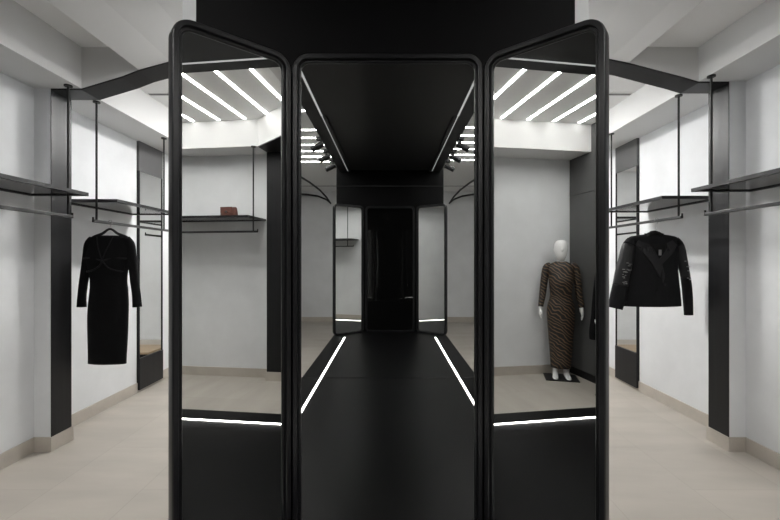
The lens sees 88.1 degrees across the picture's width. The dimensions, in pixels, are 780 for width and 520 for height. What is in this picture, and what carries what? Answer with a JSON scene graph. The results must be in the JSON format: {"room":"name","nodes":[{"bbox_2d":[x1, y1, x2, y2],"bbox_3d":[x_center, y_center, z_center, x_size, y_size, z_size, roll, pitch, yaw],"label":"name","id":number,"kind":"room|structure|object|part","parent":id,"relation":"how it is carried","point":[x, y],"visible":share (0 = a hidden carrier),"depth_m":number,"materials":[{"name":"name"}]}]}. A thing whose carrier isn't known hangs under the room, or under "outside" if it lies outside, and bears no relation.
{"room":"clothing store","nodes":[
{"label":"clothing store","id":0,"kind":"room"},
{"bbox_2d":[34,88,50,436],"bbox_3d":[-2.766,-0.085,2.010,0.208,3.170,2.700,0,0,0],"label":"wall","id":1,"kind":"structure","parent":0,"point":[42,96],"depth_m":3.16,"materials":[{"name":"paint"}]},
{"bbox_2d":[0,84,88,217],"bbox_3d":[-2.565,-0.835,2.220,0.450,1.020,1.854,0,0,0],"label":"rack","id":2,"kind":"object","parent":1,"relation":"hanging from","point":[8,183],"visible":1,"depth_m":2.92,"materials":[{"name":"black metal"}]},
{"bbox_3d":[-2.565,-0.509,2.240,0.390,0.010,1.720,0,0,0],"label":"shelf panel","id":3,"kind":"part","parent":2,"relation":"part of","materials":[{"name":"black metal"}]},
{"bbox_3d":[-2.475,-0.337,2.220,0.022,0.024,1.840,0,0,0],"label":"hanging rail","id":4,"kind":"part","parent":2,"relation":"part of","materials":[{"name":"grey metal"}]},
{"bbox_3d":[-2.565,-0.509,2.240,0.450,0.026,1.780,0,0,0],"label":"shelf frame","id":5,"kind":"part","parent":2,"relation":"part of","materials":[{"name":"black metal"}]},
{"bbox_3d":[-2.475,-0.838,3.100,0.017,0.999,0.017,0,0,0],"label":"suspension rod","id":6,"kind":"part","parent":2,"relation":"part of","materials":[{"name":"black metal"}]},
{"bbox_2d":[0,0,167,154],"bbox_3d":[-2.470,-1.502,0.650,1.060,0.335,13.900,0,0,0],"label":"beam","id":7,"kind":"structure","parent":1,"relation":"attached to","point":[33,53],"depth_m":3.02,"materials":[{"name":"white paint"}]},
{"bbox_2d":[51,62,167,436],"bbox_3d":[-1.828,-0.118,3.260,1.664,3.013,0.200,0,0,0],"label":"door frame","id":8,"kind":"structure","parent":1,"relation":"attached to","point":[61,227],"depth_m":3.25,"materials":[{"name":"black metal"}]},
{"bbox_3d":[-2.658,0.028,3.260,0.005,2.721,0.200,0,0,0],"label":"post","id":9,"kind":"part","parent":8,"relation":"part of","materials":[{"name":"black metal"}]},
{"bbox_2d":[47,0,181,87],"bbox_3d":[-1.828,-1.508,2.365,1.664,0.325,1.990,0,0,0],"label":"ceiling","id":10,"kind":"structure","parent":1,"relation":"attached to","point":[135,33],"depth_m":2.73,"materials":[{"name":"white paint"}]},
{"bbox_2d":[72,100,167,231],"bbox_3d":[-2.598,-0.831,4.000,0.525,1.028,1.254,0,0,0],"label":"rack","id":11,"kind":"object","parent":1,"relation":"hanging from","point":[112,205],"visible":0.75,"depth_m":3.73,"materials":[{"name":"black metal"}]},
{"bbox_3d":[-2.490,-0.834,3.420,0.017,1.007,0.017,0,0,0],"label":"suspension rod","id":12,"kind":"part","parent":11,"relation":"part of","materials":[{"name":"black metal"}]},
{"bbox_2d":[92,220,127,236],"bbox_3d":[-2.490,-0.274,3.585,0.343,0.161,0.024,0,0,0],"label":"clothes hanger","id":13,"kind":"object","parent":11,"relation":"hanging from","point":[108,229],"visible":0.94,"depth_m":3.58,"materials":[{"name":"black metal"}]},
{"bbox_2d":[76,235,141,364],"bbox_3d":[-2.496,0.351,3.581,0.576,1.139,0.141,0,0,0],"label":"dress","id":14,"kind":"object","parent":13,"relation":"hanging from","point":[106,262],"visible":1,"depth_m":3.54,"materials":[{"name":"black fabric"}]},
{"bbox_3d":[-2.598,-0.509,3.960,0.525,0.026,1.020,0,0,0],"label":"shelf frame","id":15,"kind":"part","parent":11,"relation":"part of","materials":[{"name":"black metal"}]},
{"bbox_3d":[-2.598,-0.509,3.960,0.465,0.010,0.960,0,0,0],"label":"shelf panel","id":16,"kind":"part","parent":11,"relation":"part of","materials":[{"name":"black metal"}]},
{"bbox_3d":[-2.490,-0.329,4.000,0.022,0.024,1.240,0,0,0],"label":"hanging rail","id":17,"kind":"part","parent":11,"relation":"part of","materials":[{"name":"grey metal"}]},
{"bbox_3d":[-2.490,-0.834,4.440,0.017,1.007,0.017,0,0,0],"label":"suspension rod","id":18,"kind":"part","parent":11,"relation":"part of","materials":[{"name":"black metal"}]},
{"bbox_2d":[0,72,167,453],"bbox_3d":[-2.995,-0.085,0.650,0.410,3.170,13.900,0,0,0],"label":"wall","id":19,"kind":"structure","parent":0,"point":[117,152],"depth_m":3.15,"materials":[{"name":"paint"}]},
{"bbox_2d":[0,368,167,469],"bbox_3d":[-2.754,1.444,3.397,0.212,0.112,8.405,0,0,0],"label":"baseboard","id":20,"kind":"structure","parent":19,"relation":"attached to","point":[35,444],"depth_m":3.28,"materials":[{"name":"beige stone"}]},
{"bbox_2d":[137,141,162,389],"bbox_3d":[-2.842,0.062,4.785,0.035,2.815,0.470,0,0,0],"label":"wall mirror","id":21,"kind":"object","parent":19,"relation":"attached to","point":[149,159],"visible":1,"depth_m":4.75,"materials":[{"name":"clear glass"}]},
{"bbox_3d":[-2.845,-1.177,4.785,0.030,0.335,0.470,0,0,0],"label":"panel","id":22,"kind":"part","parent":21,"relation":"part of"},
{"bbox_3d":[-2.842,1.292,4.785,0.035,0.355,0.470,0,0,0],"label":"panel","id":23,"kind":"part","parent":21,"relation":"part of","materials":[{"name":"black metal"}]},
{"bbox_3d":[-2.849,0.052,4.785,0.022,2.125,0.446,0,0,0],"label":"glass","id":24,"kind":"part","parent":21,"relation":"part of","materials":[{"name":"white mirror"}]},
{"bbox_2d":[196,0,574,519],"bbox_3d":[-0.020,-0.085,1.870,1.702,3.170,0.120,0,0,0],"label":"wall","id":25,"kind":"structure","parent":0,"point":[293,29],"depth_m":1.81,"materials":[{"name":"black paint"}]},
{"bbox_2d":[182,0,588,22],"bbox_3d":[-0.021,-0.085,3.665,1.945,3.170,3.470,0,0,0],"label":"wall","id":26,"kind":"structure","parent":0,"point":[188,6],"depth_m":1.93,"materials":[{"name":"paint"}]},
{"bbox_2d":[0,376,779,519],"bbox_3d":[-0.150,1.550,0.650,6.900,0.100,14.500,0,0,0],"label":"floor","id":27,"kind":"structure","parent":0,"point":[663,465],"depth_m":2.84,"materials":[{"name":"beige tile"}]},
{"bbox_3d":[0.000,1.350,-0.720,1.800,0.300,5.056,0,0,0],"label":"platform","id":28,"kind":"object","parent":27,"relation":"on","visible":0},
{"bbox_2d":[168,19,290,519],"bbox_3d":[-0.615,0.162,1.599,0.463,2.077,0.058,0,0,-41],"label":"mirror panel","id":29,"kind":"object","parent":28,"relation":"on","point":[229,96],"visible":1,"depth_m":1.57,"materials":[{"name":"black metal"}]},
{"bbox_2d":[292,54,482,519],"bbox_3d":[-0.010,0.152,1.769,0.828,2.095,0.058,0,0,0],"label":"mirror panel","id":30,"kind":"object","parent":28,"relation":"on","point":[387,149],"visible":1,"depth_m":1.76,"materials":[{"name":"black mirror"}]},
{"bbox_2d":[484,19,608,519],"bbox_3d":[0.600,0.162,1.598,0.472,2.077,0.058,0,0,40],"label":"mirror panel","id":31,"kind":"object","parent":28,"relation":"on","point":[546,97],"visible":1,"depth_m":1.57,"materials":[{"name":"black metal"}]},
{"bbox_2d":[14,0,765,108],"bbox_3d":[-0.150,-1.730,0.650,6.900,0.120,14.500,0,0,0],"label":"ceiling","id":32,"kind":"structure","parent":0,"point":[708,18],"depth_m":2.88,"materials":[{"name":"paint"}]},
{"bbox_2d":[145,92,167,95],"bbox_3d":[-2.300,-1.666,4.050,0.260,0.008,0.090,0,0,0],"label":"ceiling vent","id":33,"kind":"object","parent":32,"relation":"in","point":[148,93],"visible":0.64,"depth_m":4.03,"materials":[{"name":"metal"}]},
{"bbox_2d":[609,92,634,95],"bbox_3d":[2.300,-1.666,4.050,0.260,0.008,0.090,0,0,0],"label":"ceiling vent","id":34,"kind":"object","parent":32,"relation":"in","point":[610,93],"visible":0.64,"depth_m":4.03,"materials":[{"name":"metal"}]},
{"bbox_2d":[691,74,779,215],"bbox_3d":[2.560,-0.871,2.185,0.460,1.058,1.884,0,0,0],"label":"rack","id":35,"kind":"object","parent":32,"relation":"hanging from","point":[768,179],"visible":1,"depth_m":2.91,"materials":[{"name":"black metal"}]},
{"bbox_3d":[2.440,-0.874,3.060,0.017,1.037,0.017,0,0,0],"label":"suspension rod","id":36,"kind":"part","parent":35,"relation":"part of","materials":[{"name":"black metal"}]},
{"bbox_3d":[2.560,-0.539,2.210,0.460,0.026,1.820,0,0,0],"label":"shelf frame","id":37,"kind":"part","parent":35,"relation":"part of","materials":[{"name":"black metal"}]},
{"bbox_3d":[2.440,-0.354,2.185,0.022,0.024,1.870,0,0,0],"label":"hanging rail","id":38,"kind":"part","parent":35,"relation":"part of","materials":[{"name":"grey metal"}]},
{"bbox_3d":[2.560,-0.539,2.210,0.400,0.010,1.760,0,0,0],"label":"shelf panel","id":39,"kind":"part","parent":35,"relation":"part of","materials":[{"name":"black metal"}]},
{"bbox_2d":[609,65,779,453],"bbox_3d":[2.995,-0.085,0.650,0.410,3.170,13.900,0,0,0],"label":"wall","id":40,"kind":"structure","parent":0,"point":[673,345],"depth_m":3.72,"materials":[{"name":"paint"}]},
{"bbox_2d":[615,138,638,387],"bbox_3d":[2.842,0.035,4.840,0.035,2.870,0.440,0,0,0],"label":"wall mirror","id":41,"kind":"object","parent":40,"relation":"attached to","point":[627,154],"visible":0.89,"depth_m":4.82,"materials":[{"name":"clear glass"}]},
{"bbox_3d":[2.849,-0.007,4.840,0.022,2.155,0.416,0,0,0],"label":"glass","id":42,"kind":"part","parent":41,"relation":"part of","materials":[{"name":"white mirror"}]},
{"bbox_3d":[2.845,-1.242,4.840,0.030,0.315,0.440,0,0,0],"label":"panel","id":43,"kind":"part","parent":41,"relation":"part of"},
{"bbox_3d":[2.842,1.270,4.840,0.035,0.400,0.440,0,0,0],"label":"panel","id":44,"kind":"part","parent":41,"relation":"part of","materials":[{"name":"black metal"}]},
{"bbox_2d":[609,367,779,469],"bbox_3d":[2.754,1.444,0.650,0.212,0.112,13.900,0,0,0],"label":"baseboard","id":45,"kind":"structure","parent":40,"relation":"attached to","point":[730,444],"depth_m":3.30,"materials":[{"name":"beige stone"}]},
{"bbox_2d":[729,81,745,436],"bbox_3d":[2.766,-0.085,1.800,0.208,3.170,3.120,0,0,0],"label":"wall","id":46,"kind":"structure","parent":0,"point":[737,89],"depth_m":3.16,"materials":[{"name":"paint"}]},
{"bbox_2d":[589,0,702,80],"bbox_3d":[1.806,-1.535,2.155,1.707,0.270,2.410,0,0,0],"label":"ceiling","id":47,"kind":"structure","parent":46,"relation":"attached to","point":[631,26],"depth_m":2.77,"materials":[{"name":"white paint"}]},
{"bbox_2d":[609,94,707,228],"bbox_3d":[2.598,-0.875,4.000,0.525,1.051,1.254,0,0,0],"label":"rack","id":48,"kind":"object","parent":46,"relation":"hanging from","point":[661,202],"visible":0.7,"depth_m":3.74,"materials":[{"name":"black metal"}]},
{"bbox_3d":[2.450,-0.877,4.460,0.017,1.030,0.017,0,0,0],"label":"suspension rod","id":49,"kind":"part","parent":48,"relation":"part of","materials":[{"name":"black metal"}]},
{"bbox_3d":[2.450,-0.361,4.000,0.022,0.024,1.240,0,0,0],"label":"hanging rail","id":50,"kind":"part","parent":48,"relation":"part of","materials":[{"name":"grey metal"}]},
{"bbox_3d":[2.598,-0.539,3.970,0.465,0.010,0.960,0,0,0],"label":"shelf panel","id":51,"kind":"part","parent":48,"relation":"part of","materials":[{"name":"clear glass"}]},
{"bbox_3d":[2.598,-0.539,3.970,0.525,0.026,1.020,0,0,0],"label":"shelf frame","id":52,"kind":"part","parent":48,"relation":"part of","materials":[{"name":"black metal"}]},
{"bbox_3d":[2.450,-0.877,3.420,0.017,1.030,0.017,0,0,0],"label":"suspension rod","id":53,"kind":"part","parent":48,"relation":"part of","materials":[{"name":"black metal"}]},
{"bbox_2d":[609,59,728,436],"bbox_3d":[1.806,-0.118,3.260,1.707,3.013,0.200,0,0,0],"label":"door frame","id":54,"kind":"structure","parent":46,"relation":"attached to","point":[718,224],"depth_m":3.25,"materials":[{"name":"black metal"}]},
{"bbox_3d":[2.658,0.000,3.260,0.005,2.776,0.200,0,0,0],"label":"post","id":55,"kind":"part","parent":54,"relation":"part of","materials":[{"name":"black metal"}]},
{"bbox_2d":[609,0,779,152],"bbox_3d":[2.470,-1.510,0.650,1.060,0.320,13.900,0,0,0],"label":"beam","id":56,"kind":"structure","parent":46,"relation":"attached to","point":[749,47],"depth_m":3.04,"materials":[{"name":"white paint"}]},
{"bbox_3d":[2.450,-0.273,3.700,0.314,0.226,0.024,0,0,0],"label":"clothes hanger","id":57,"kind":"object","parent":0,"visible":0},
{"bbox_2d":[609,230,692,314],"bbox_3d":[2.386,0.119,3.691,0.787,0.775,0.203,0,0,0],"label":"jacket","id":58,"kind":"object","parent":57,"relation":"hanging from","point":[646,274],"visible":1,"depth_m":3.64,"materials":[{"name":"black fabric"}]},
{"bbox_3d":[2.138,0.042,3.676,0.212,0.398,0.109,0,0,-9],"label":"sleeve panel","id":59,"kind":"part","parent":58,"relation":"part of","materials":[{"name":"black leather"}]},
{"bbox_3d":[2.415,-0.158,3.648,0.202,0.170,0.080,0,0,0],"label":"neck trim","id":60,"kind":"part","parent":58,"relation":"part of","materials":[{"name":"black fabric"}]},
{"bbox_3d":[2.683,0.005,3.700,0.143,0.316,0.072,0,0,0],"label":"sleeve panel","id":61,"kind":"part","parent":58,"relation":"part of","materials":[{"name":"black leather"}]}
]}

